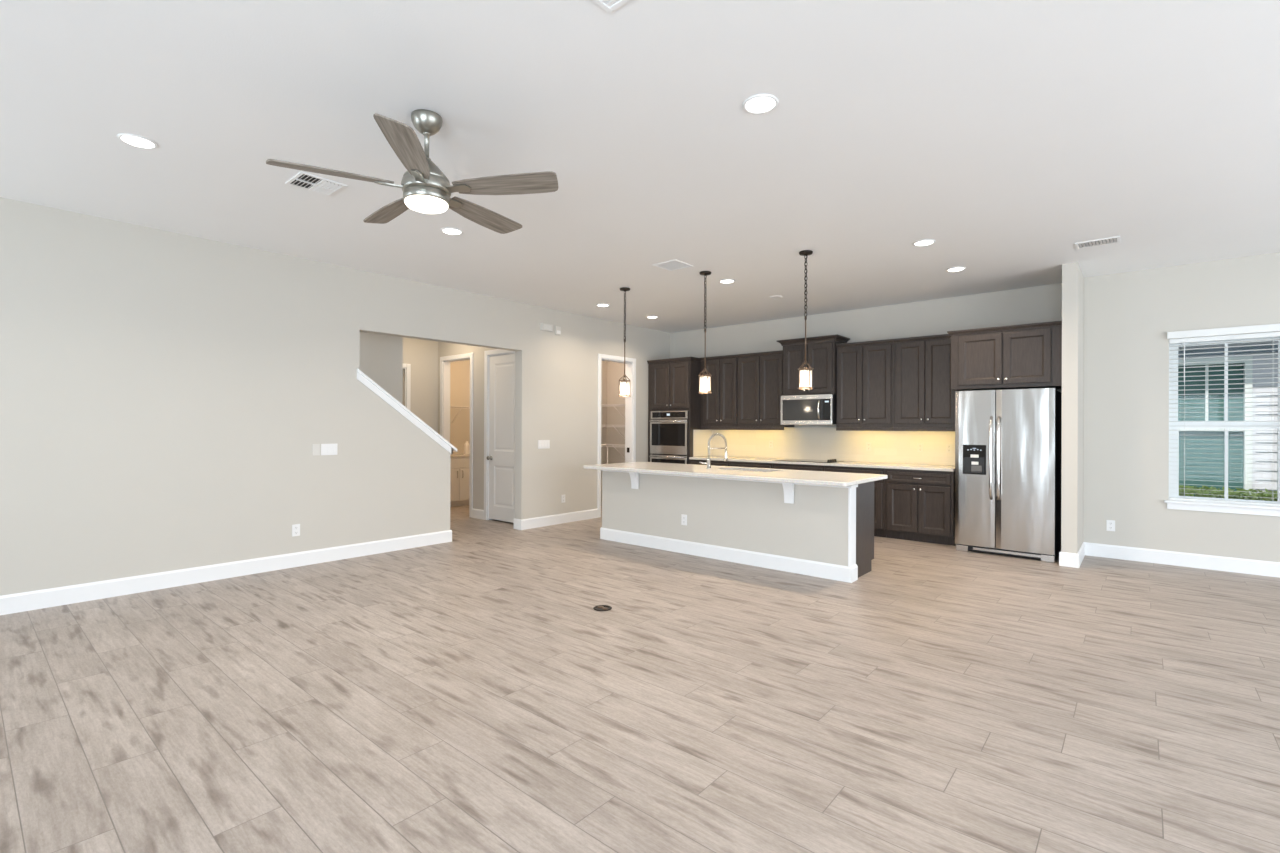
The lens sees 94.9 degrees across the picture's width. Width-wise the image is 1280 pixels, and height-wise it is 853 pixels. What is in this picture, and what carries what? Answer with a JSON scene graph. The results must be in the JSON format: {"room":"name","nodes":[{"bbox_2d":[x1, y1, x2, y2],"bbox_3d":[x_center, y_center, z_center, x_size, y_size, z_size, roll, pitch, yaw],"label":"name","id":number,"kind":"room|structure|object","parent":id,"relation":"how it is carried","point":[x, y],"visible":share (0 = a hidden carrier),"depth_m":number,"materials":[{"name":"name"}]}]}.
{"room":"empty living room","nodes":[
{"label":"empty living room","id":0,"kind":"room"},
{"bbox_2d":[0,197,669,595],"bbox_3d":[-3.191,-0.142,6.133,0.150,3.049,11.588,0,0,40],"label":"wall","id":1,"kind":"structure","parent":0,"point":[166,397],"depth_m":5.33,"materials":[{"name":"paint"}]},
{"bbox_2d":[0,530,451,614],"bbox_3d":[-4.639,1.306,4.427,0.166,0.140,7.121,0,0,40],"label":"baseboard","id":2,"kind":"structure","parent":1,"relation":"attached to","point":[52,597],"depth_m":5.18,"materials":[{"name":"white paint"}]},
{"bbox_2d":[292,524,299,536],"bbox_3d":[-3.386,1.022,5.784,0.008,0.116,0.072,0,0,40],"label":"outlet","id":3,"kind":"object","parent":1,"relation":"attached to","point":[295,528],"visible":1,"depth_m":5.78,"materials":[{"name":"white plastic"}]},
{"bbox_2d":[321,444,337,454],"bbox_3d":[-3.183,0.234,6.019,0.010,0.116,0.160,0,0,40],"label":"light switch","id":4,"kind":"object","parent":1,"relation":"attached to","point":[326,449],"visible":1,"depth_m":6.01,"materials":[{"name":"white plastic"}]},
{"bbox_2d":[357,368,456,454],"bbox_3d":[-2.678,-0.137,6.734,0.210,0.951,1.192,0,0,40],"label":"trim","id":5,"kind":"structure","parent":1,"relation":"attached to","point":[364,379],"depth_m":6.62,"materials":[{"name":"white paint"}]},
{"bbox_2d":[538,440,549,448],"bbox_3d":[-1.340,0.251,8.179,0.011,0.114,0.198,0,0,40],"label":"light switch","id":6,"kind":"object","parent":1,"relation":"attached to","point":[542,444],"visible":1,"depth_m":8.17,"materials":[{"name":"white plastic"}]},
{"bbox_2d":[540,323,552,331],"bbox_3d":[-1.301,-1.383,8.192,0.046,0.095,0.197,0,0,40],"label":"door chime","id":7,"kind":"object","parent":1,"relation":"attached to","point":[543,326],"visible":1,"depth_m":8.16,"materials":[{"name":"beige plastic"}]},
{"bbox_2d":[514,508,597,529],"bbox_3d":[-0.798,1.324,8.930,0.166,0.140,2.641,0,0,40],"label":"baseboard","id":8,"kind":"structure","parent":1,"relation":"attached to","point":[536,522],"depth_m":8.32,"materials":[{"name":"white paint"}]},
{"bbox_2d":[555,326,560,334],"bbox_3d":[-1.168,-1.363,8.355,0.038,0.120,0.098,0,0,40],"label":"sensor","id":9,"kind":"object","parent":1,"relation":"attached to","point":[557,328],"visible":1,"depth_m":8.33,"materials":[{"name":"beige plastic"}]},
{"bbox_2d":[561,494,564,502],"bbox_3d":[-1.102,1.039,8.461,0.008,0.116,0.072,0,0,40],"label":"outlet","id":10,"kind":"object","parent":1,"relation":"attached to","point":[562,496],"visible":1,"depth_m":8.46,"materials":[{"name":"white plastic"}]},
{"bbox_2d":[597,354,635,517],"bbox_3d":[-0.416,0.140,9.373,0.168,2.512,0.878,0,0,40],"label":"trim","id":11,"kind":"structure","parent":1,"relation":"attached to","point":[630,365],"depth_m":9.61,"materials":[{"name":"white paint"}]},
{"bbox_2d":[359,332,402,404],"bbox_3d":[-3.854,-0.144,6.332,1.116,3.049,3.130,0,0,40],"label":"wall","id":12,"kind":"structure","parent":0,"point":[381,356],"depth_m":7.60,"materials":[{"name":"paint"}]},
{"bbox_2d":[403,337,437,432],"bbox_3d":[-5.011,-0.146,8.145,1.887,3.049,5.015,0,0,25],"label":"wall","id":13,"kind":"structure","parent":0,"point":[422,355],"depth_m":9.41,"materials":[{"name":"paint"}]},
{"bbox_2d":[403,363,410,409],"bbox_3d":[-3.977,0.200,8.922,0.168,2.365,0.945,0,0,40],"label":"trim","id":14,"kind":"structure","parent":13,"relation":"attached to","point":[406,367],"depth_m":9.20,"materials":[{"name":"white paint"}]},
{"bbox_2d":[450,406,469,421],"bbox_3d":[-3.225,-0.213,10.731,0.362,0.289,1.545,0,0,40],"label":"wire shelf","id":15,"kind":"object","parent":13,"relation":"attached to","point":[457,407],"visible":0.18,"depth_m":10.57,"materials":[{"name":"white metal"}]},
{"bbox_2d":[472,508,483,519],"bbox_3d":[-4.165,1.311,7.600,1.303,0.140,4.165,0,0,40],"label":"baseboard","id":16,"kind":"structure","parent":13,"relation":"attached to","point":[476,513],"depth_m":8.85,"materials":[{"name":"white paint"}]},
{"bbox_2d":[450,360,469,453],"bbox_3d":[-2.643,-0.135,10.330,2.070,3.049,1.714,0,0,40],"label":"wall","id":17,"kind":"structure","parent":0,"point":[459,371],"depth_m":10.88,"materials":[{"name":"paint"}]},
{"bbox_2d":[438,342,509,509],"bbox_3d":[-2.403,-0.136,8.919,2.266,3.049,0.120,0,0,40],"label":"wall","id":18,"kind":"structure","parent":0,"point":[444,349],"depth_m":8.89,"materials":[{"name":"paint"}]},
{"bbox_2d":[440,353,472,517],"bbox_3d":[-2.861,0.130,9.296,0.920,2.515,0.138,0,0,40],"label":"trim","id":19,"kind":"structure","parent":18,"relation":"attached to","point":[445,361],"depth_m":9.50,"materials":[{"name":"white paint"}]},
{"bbox_2d":[484,349,514,519],"bbox_3d":[-1.937,0.132,8.508,0.900,2.515,0.138,0,0,40],"label":"trim","id":20,"kind":"structure","parent":18,"relation":"attached to","point":[488,353],"depth_m":8.71,"materials":[{"name":"white paint"}]},
{"bbox_2d":[487,353,514,522],"bbox_3d":[-1.974,0.164,8.464,0.728,2.407,0.110,0,0,40],"label":"door","id":21,"kind":"structure","parent":18,"relation":"in","point":[501,457],"depth_m":8.52,"materials":[{"name":"white paint"}]},
{"bbox_2d":[601,361,624,502],"bbox_3d":[-0.849,-0.130,9.893,1.166,3.049,2.050,0,0,40],"label":"wall","id":22,"kind":"structure","parent":0,"point":[611,372],"depth_m":10.73,"materials":[{"name":"paint"}]},
{"bbox_2d":[601,404,624,418],"bbox_3d":[-0.812,-0.243,9.868,0.951,0.289,1.738,0,0,40],"label":"wire shelf","id":23,"kind":"object","parent":22,"relation":"attached to","point":[602,405],"visible":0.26,"depth_m":10.24,"materials":[{"name":"white metal"}]},
{"bbox_2d":[601,444,624,457],"bbox_3d":[-0.815,0.459,9.867,0.951,0.289,1.738,0,0,40],"label":"wire shelf","id":24,"kind":"object","parent":22,"relation":"attached to","point":[620,445],"visible":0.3,"depth_m":10.34,"materials":[{"name":"white metal"}]},
{"bbox_2d":[0,503,1279,852],"bbox_3d":[-0.858,1.488,4.045,15.450,0.200,11.750,0,0,40],"label":"floor","id":25,"kind":"structure","parent":0,"point":[470,693],"depth_m":2.94,"materials":[{"name":"brown wood"}]},
{"bbox_2d":[450,453,469,506],"bbox_3d":[-3.119,0.945,10.636,0.648,0.885,1.540,0,0,40],"label":"laundry cabinet","id":26,"kind":"object","parent":25,"relation":"on","point":[459,463],"visible":0.18,"depth_m":10.19,"materials":[{"name":"white paint"}]},
{"bbox_2d":[450,453,469,457],"bbox_3d":[-3.127,0.520,10.645,0.623,0.034,1.540,0,0,40],"label":"countertop","id":27,"kind":"structure","parent":26,"relation":"on","point":[454,455],"depth_m":10.19,"materials":[{"name":"white stone"}]},
{"bbox_2d":[464,441,469,454],"bbox_3d":[-3.106,0.382,10.535,0.106,0.240,0.106,0,0,40],"label":"bottle","id":28,"kind":"object","parent":27,"relation":"on","point":[466,445],"visible":1,"depth_m":10.49,"materials":[{"name":"white plastic"}]},
{"bbox_2d":[593,605,611,610],"bbox_3d":[-0.285,1.386,4.489,0.144,0.008,0.144,0,0,40],"label":"floor outlet","id":29,"kind":"object","parent":25,"relation":"on","point":[599,607],"visible":1,"depth_m":4.47,"materials":[{"name":"brown metal"}]},
{"bbox_2d":[647,357,700,463],"bbox_3d":[0.665,0.147,9.820,0.901,2.505,0.667,0,0,40],"label":"tall cabinet","id":30,"kind":"object","parent":25,"relation":"on","point":[673,383],"visible":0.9,"depth_m":9.52,"materials":[{"name":"brown wood"}]},
{"bbox_2d":[649,411,688,463],"bbox_3d":[0.629,0.419,9.784,0.758,1.342,0.647,0,0,40],"label":"wall oven","id":31,"kind":"object","parent":30,"relation":"in","point":[669,430],"visible":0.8,"depth_m":9.56,"materials":[{"name":"silver metal"}]},
{"bbox_2d":[690,459,728,465],"bbox_3d":[1.254,0.962,9.312,0.722,0.878,0.670,0,0,40],"label":"base cabinet","id":32,"kind":"object","parent":25,"relation":"on","point":[713,462],"visible":0.03,"depth_m":9.05,"materials":[{"name":"brown wood"}]},
{"bbox_2d":[689,456,954,471],"bbox_3d":[2.428,0.507,8.327,3.784,0.034,0.648,0,0,40],"label":"countertop","id":33,"kind":"structure","parent":32,"relation":"on","point":[950,468],"depth_m":7.81,"materials":[{"name":"white stone"}]},
{"bbox_2d":[775,459,842,462],"bbox_3d":[2.408,0.470,8.348,0.810,0.040,0.500,0,0,40],"label":"cooktop","id":34,"kind":"object","parent":33,"relation":"in","point":[797,460],"visible":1,"depth_m":8.33,"materials":[{"name":"black glass"}]},
{"bbox_2d":[600,470,873,582],"bbox_3d":[0.888,0.955,6.490,3.136,0.884,0.716,0,0,40],"label":"kitchen island","id":35,"kind":"object","parent":25,"relation":"on","point":[822,531],"visible":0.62,"depth_m":5.93,"materials":[{"name":"paint"}]},
{"bbox_2d":[681,514,686,524],"bbox_3d":[0.484,1.028,6.464,0.072,0.116,0.008,0,0,40],"label":"outlet","id":36,"kind":"object","parent":35,"relation":"attached to","point":[683,517],"visible":1,"depth_m":6.46,"materials":[{"name":"white plastic"}]},
{"bbox_2d":[583,462,887,486],"bbox_3d":[0.886,0.493,6.452,3.215,0.038,1.110,0,0,40],"label":"island countertop","id":37,"kind":"structure","parent":35,"relation":"on","point":[843,479],"depth_m":6.03,"materials":[{"name":"white stone"}]},
{"bbox_2d":[699,433,727,468],"bbox_3d":[0.840,0.273,6.636,0.342,0.401,0.075,0,0,-16],"label":"faucet","id":38,"kind":"object","parent":37,"relation":"on","point":[708,462],"visible":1,"depth_m":6.62,"materials":[{"name":"silver metal"}]},
{"bbox_2d":[729,461,772,468],"bbox_3d":[1.804,0.964,8.843,0.717,0.878,0.670,0,0,40],"label":"base cabinet","id":39,"kind":"object","parent":25,"relation":"on","point":[731,463],"visible":0.05,"depth_m":8.61,"materials":[{"name":"brown wood"}]},
{"bbox_2d":[773,463,824,470],"bbox_3d":[2.370,0.965,8.360,0.765,0.878,0.670,0,0,40],"label":"base cabinet","id":40,"kind":"object","parent":25,"relation":"on","point":[775,465],"visible":0.02,"depth_m":8.13,"materials":[{"name":"brown wood"}]},
{"bbox_2d":[825,466,886,536],"bbox_3d":[2.962,0.967,7.855,0.782,0.878,0.670,0,0,40],"label":"base cabinet","id":41,"kind":"object","parent":25,"relation":"on","point":[879,486],"visible":0.09,"depth_m":7.44,"materials":[{"name":"brown wood"}]},
{"bbox_2d":[885,468,955,545],"bbox_3d":[3.559,0.968,7.346,0.779,0.878,0.670,0,0,40],"label":"base cabinet","id":42,"kind":"object","parent":25,"relation":"on","point":[919,504],"visible":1,"depth_m":7.10,"materials":[{"name":"brown wood"}]},
{"bbox_2d":[955,388,1061,562],"bbox_3d":[4.133,0.506,6.603,0.928,1.805,0.826,0,0,40],"label":"refrigerator","id":43,"kind":"object","parent":25,"relation":"on","point":[1008,443],"visible":0.99,"depth_m":6.32,"materials":[{"name":"silver metal"}]},
{"bbox_2d":[0,0,1279,332],"bbox_3d":[-0.782,-1.760,4.124,15.450,0.200,11.950,0,0,40],"label":"ceiling","id":44,"kind":"structure","parent":0,"point":[1008,136],"depth_m":3.31,"materials":[{"name":"paint"}]},
{"bbox_2d":[117,133,157,148],"bbox_3d":[-2.933,-1.663,3.432,0.184,0.008,0.184,0,0,40],"label":"recessed light","id":45,"kind":"object","parent":44,"relation":"in","point":[134,140],"visible":1,"depth_m":3.42,"materials":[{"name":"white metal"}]},
{"bbox_2d":[285,171,346,196],"bbox_3d":[-2.222,-1.658,4.032,0.284,0.013,0.294,0,0,40],"label":"ceiling vent","id":46,"kind":"object","parent":44,"relation":"in","point":[302,180],"visible":1,"depth_m":4.02,"materials":[{"name":"white metal"}]},
{"bbox_2d":[266,109,557,233],"bbox_3d":[-1.157,-1.412,3.195,1.389,0.498,1.411,0,0,40],"label":"ceiling fan","id":47,"kind":"object","parent":44,"relation":"hanging from","point":[426,189],"visible":1,"depth_m":3.08,"materials":[{"name":"silver metal"}]},
{"bbox_2d":[441,227,462,234],"bbox_3d":[-1.598,-1.657,4.992,0.184,0.008,0.184,0,0,40],"label":"recessed light","id":48,"kind":"object","parent":44,"relation":"in","point":[448,230],"visible":1,"depth_m":4.98,"materials":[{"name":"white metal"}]},
{"bbox_2d":[596,304,609,306],"bbox_3d":[-0.504,-1.650,8.000,0.184,0.008,0.184,0,0,40],"label":"recessed light","id":49,"kind":"object","parent":44,"relation":"in","point":[599,305],"visible":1,"depth_m":8.00,"materials":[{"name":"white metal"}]},
{"bbox_2d":[593,0,629,12],"bbox_3d":[-0.106,-1.653,2.128,0.314,0.012,0.314,0,0,40],"label":"ceiling vent","id":50,"kind":"object","parent":44,"relation":"in","point":[614,4],"visible":1,"depth_m":2.30,"materials":[{"name":"white metal"}]},
{"bbox_2d":[619,287,630,396],"bbox_3d":[-0.182,-1.004,7.041,0.145,1.300,0.145,0,0,40],"label":"pendant light","id":51,"kind":"object","parent":44,"relation":"hanging from","point":[624,387],"visible":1,"depth_m":7.03,"materials":[{"name":"brown metal"}]},
{"bbox_2d":[652,260,692,271],"bbox_3d":[0.337,-1.649,6.029,0.304,0.008,0.304,0,0,40],"label":"ceiling vent","id":52,"kind":"object","parent":44,"relation":"in","point":[672,265],"visible":1,"depth_m":6.02,"materials":[{"name":"white metal"}]},
{"bbox_2d":[698,271,711,393],"bbox_3d":[0.698,-1.002,6.290,0.145,1.300,0.145,0,0,40],"label":"pendant light","id":53,"kind":"object","parent":44,"relation":"hanging from","point":[705,273],"visible":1,"depth_m":6.28,"materials":[{"name":"brown metal"}]},
{"bbox_2d":[719,279,734,282],"bbox_3d":[0.988,-1.646,6.666,0.184,0.008,0.184,0,0,40],"label":"recessed light","id":54,"kind":"object","parent":44,"relation":"in","point":[723,280],"visible":1,"depth_m":6.66,"materials":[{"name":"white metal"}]},
{"bbox_2d":[742,94,778,113],"bbox_3d":[0.618,-1.651,3.015,0.184,0.008,0.184,0,0,40],"label":"recessed light","id":55,"kind":"object","parent":44,"relation":"in","point":[759,103],"visible":1,"depth_m":3.01,"materials":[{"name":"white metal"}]},
{"bbox_2d":[769,296,781,298],"bbox_3d":[1.726,-1.642,7.473,0.170,0.010,0.170,0,0,40],"label":"recessed light","id":56,"kind":"object","parent":44,"relation":"attached to","point":[770,297],"visible":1,"depth_m":7.47,"materials":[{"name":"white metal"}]},
{"bbox_2d":[798,250,812,389],"bbox_3d":[1.565,-1.000,5.550,0.145,1.300,0.145,0,0,40],"label":"pendant light","id":57,"kind":"object","parent":44,"relation":"hanging from","point":[804,253],"visible":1,"depth_m":5.54,"materials":[{"name":"brown metal"}]},
{"bbox_2d":[913,239,934,245],"bbox_3d":[2.543,-1.643,5.259,0.184,0.008,0.184,0,0,40],"label":"recessed light","id":58,"kind":"object","parent":44,"relation":"in","point":[925,242],"visible":1,"depth_m":5.24,"materials":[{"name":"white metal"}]},
{"bbox_2d":[946,267,965,271],"bbox_3d":[3.298,-1.639,6.130,0.184,0.008,0.184,0,0,40],"label":"recessed light","id":59,"kind":"object","parent":44,"relation":"in","point":[953,269],"visible":1,"depth_m":6.12,"materials":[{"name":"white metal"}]},
{"bbox_2d":[1075,236,1119,248],"bbox_3d":[4.077,-1.635,5.237,0.314,0.013,0.204,0,0,40],"label":"ceiling vent","id":60,"kind":"object","parent":44,"relation":"in","point":[1111,240],"visible":1,"depth_m":5.23,"materials":[{"name":"white metal"}]},
{"bbox_2d":[670,283,1061,465],"bbox_3d":[2.754,-0.119,8.578,5.719,3.049,0.150,0,0,40],"label":"wall","id":61,"kind":"structure","parent":0,"point":[1039,304],"depth_m":7.96,"materials":[{"name":"paint"}]},
{"bbox_2d":[693,430,711,456],"bbox_3d":[1.027,0.269,9.595,0.010,0.434,0.535,0,0,40],"label":"backsplash","id":62,"kind":"structure","parent":61,"relation":"attached to","point":[701,438],"depth_m":9.56,"materials":[{"name":"beige tile"}]},
{"bbox_2d":[700,354,737,429],"bbox_3d":[1.341,-0.531,9.430,0.696,1.165,0.387,0,0,40],"label":"upper cabinet","id":63,"kind":"object","parent":61,"relation":"attached to","point":[718,409],"visible":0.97,"depth_m":9.27,"materials":[{"name":"brown wood"}]},
{"bbox_2d":[737,350,794,429],"bbox_3d":[1.905,-0.529,8.948,0.781,1.165,0.387,0,0,40],"label":"upper cabinet","id":64,"kind":"object","parent":61,"relation":"attached to","point":[760,374],"visible":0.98,"depth_m":8.81,"materials":[{"name":"brown wood"}]},
{"bbox_2d":[777,334,849,395],"bbox_3d":[2.475,-0.846,8.413,0.902,0.800,0.463,0,0,40],"label":"upper cabinet","id":65,"kind":"object","parent":61,"relation":"attached to","point":[821,351],"visible":0.91,"depth_m":8.22,"materials":[{"name":"brown wood"}]},
{"bbox_2d":[781,394,835,424],"bbox_3d":[2.450,-0.233,8.385,0.766,0.419,0.523,0,0,40],"label":"microwave","id":66,"kind":"object","parent":65,"relation":"attached to","point":[819,409],"visible":0.99,"depth_m":8.21,"materials":[{"name":"silver metal"}]},
{"bbox_2d":[712,427,954,465],"bbox_3d":[2.640,0.250,8.565,3.772,0.478,0.010,0,0,40],"label":"backsplash","id":67,"kind":"structure","parent":61,"relation":"attached to","point":[811,443],"depth_m":8.39,"materials":[{"name":"beige tile"}]},
{"bbox_2d":[769,440,772,447],"bbox_3d":[2.025,0.274,9.077,0.072,0.116,0.008,0,0,40],"label":"outlet","id":68,"kind":"object","parent":67,"relation":"attached to","point":[770,441],"visible":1,"depth_m":9.07,"materials":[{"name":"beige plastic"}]},
{"bbox_2d":[946,444,951,452],"bbox_3d":[3.923,0.278,7.457,0.072,0.116,0.008,0,0,40],"label":"outlet","id":69,"kind":"object","parent":67,"relation":"attached to","point":[948,446],"visible":1,"depth_m":7.46,"materials":[{"name":"beige plastic"}]},
{"bbox_2d":[836,339,893,430],"bbox_3d":[3.082,-0.536,7.944,0.754,1.185,0.387,0,0,40],"label":"upper cabinet","id":70,"kind":"object","parent":61,"relation":"attached to","point":[864,370],"visible":0.99,"depth_m":7.81,"materials":[{"name":"brown wood"}]},
{"bbox_2d":[893,334,955,430],"bbox_3d":[3.662,-0.535,7.450,0.763,1.185,0.387,0,0,40],"label":"upper cabinet","id":71,"kind":"object","parent":61,"relation":"attached to","point":[924,396],"visible":0.87,"depth_m":7.34,"materials":[{"name":"brown wood"}]},
{"bbox_2d":[947,321,1061,390],"bbox_3d":[4.200,-0.757,6.703,1.085,0.668,0.825,0,0,40],"label":"upper cabinet","id":72,"kind":"object","parent":61,"relation":"attached to","point":[1022,356],"visible":0.97,"depth_m":6.38,"materials":[{"name":"brown wood"}]},
{"bbox_2d":[1061,262,1083,553],"bbox_3d":[4.672,-0.115,6.319,0.130,3.049,1.098,0,0,40],"label":"wall","id":73,"kind":"structure","parent":0,"point":[1072,468],"depth_m":5.91,"materials":[{"name":"paint"}]},
{"bbox_2d":[1059,542,1084,567],"bbox_3d":[4.558,1.339,6.189,0.162,0.140,0.793,0,0,40],"label":"baseboard","id":74,"kind":"structure","parent":73,"relation":"attached to","point":[1074,560],"depth_m":5.90,"materials":[{"name":"white paint"}]},
{"bbox_2d":[1083,252,1279,561],"bbox_3d":[6.821,-0.109,4.938,4.931,3.049,0.200,0,0,40],"label":"wall","id":75,"kind":"structure","parent":0,"point":[1128,316],"depth_m":6.11,"materials":[{"name":"paint"}]},
{"bbox_2d":[1106,520,1114,530],"bbox_3d":[5.052,1.064,6.304,0.072,0.116,0.008,0,0,40],"label":"outlet","id":76,"kind":"object","parent":75,"relation":"attached to","point":[1110,524],"visible":1,"depth_m":6.30,"materials":[{"name":"white plastic"}]},
{"bbox_2d":[1084,542,1279,577],"bbox_3d":[6.689,1.345,4.903,4.782,0.140,0.016,0,0,40],"label":"baseboard","id":77,"kind":"structure","parent":75,"relation":"attached to","point":[1220,563],"depth_m":5.91,"materials":[{"name":"white paint"}]},
{"bbox_2d":[1164,337,1279,516],"bbox_3d":[5.772,-0.027,5.776,0.925,1.740,0.225,0,0,40],"label":"window","id":78,"kind":"structure","parent":75,"relation":"in","point":[1251,509],"depth_m":5.84,"materials":[{"name":"white plastic"}]},
{"bbox_2d":[1167,323,1279,505],"bbox_3d":[5.742,-0.108,5.740,0.885,1.709,0.110,0,0,40],"label":"window blind","id":79,"kind":"object","parent":78,"relation":"attached to","point":[1272,330],"visible":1,"depth_m":5.74,"materials":[{"name":"white plastic"}]},
{"label":"outside","id":80,"kind":"structure","parent":0,"visible":0},
{"bbox_3d":[11.272,1.688,11.677,26.000,0.200,15.590,0,0,40],"label":"lawn","id":81,"kind":"structure","parent":80,"visible":0},
{"bbox_2d":[1178,341,1277,499],"bbox_3d":[9.029,-0.723,8.271,9.000,4.600,3.500,0,0,40],"label":"house","id":82,"kind":"structure","parent":81,"relation":"on","point":[1249,442],"depth_m":7.76,"materials":[{"name":"white plastic"}]},
{"bbox_2d":[1179,485,1276,500],"bbox_3d":[7.391,1.125,5.971,6.501,0.886,0.605,0,0,40],"label":"hedge","id":83,"kind":"object","parent":81,"relation":"on","point":[1233,494],"visible":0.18,"depth_m":6.55,"materials":[{"name":"green plant"}]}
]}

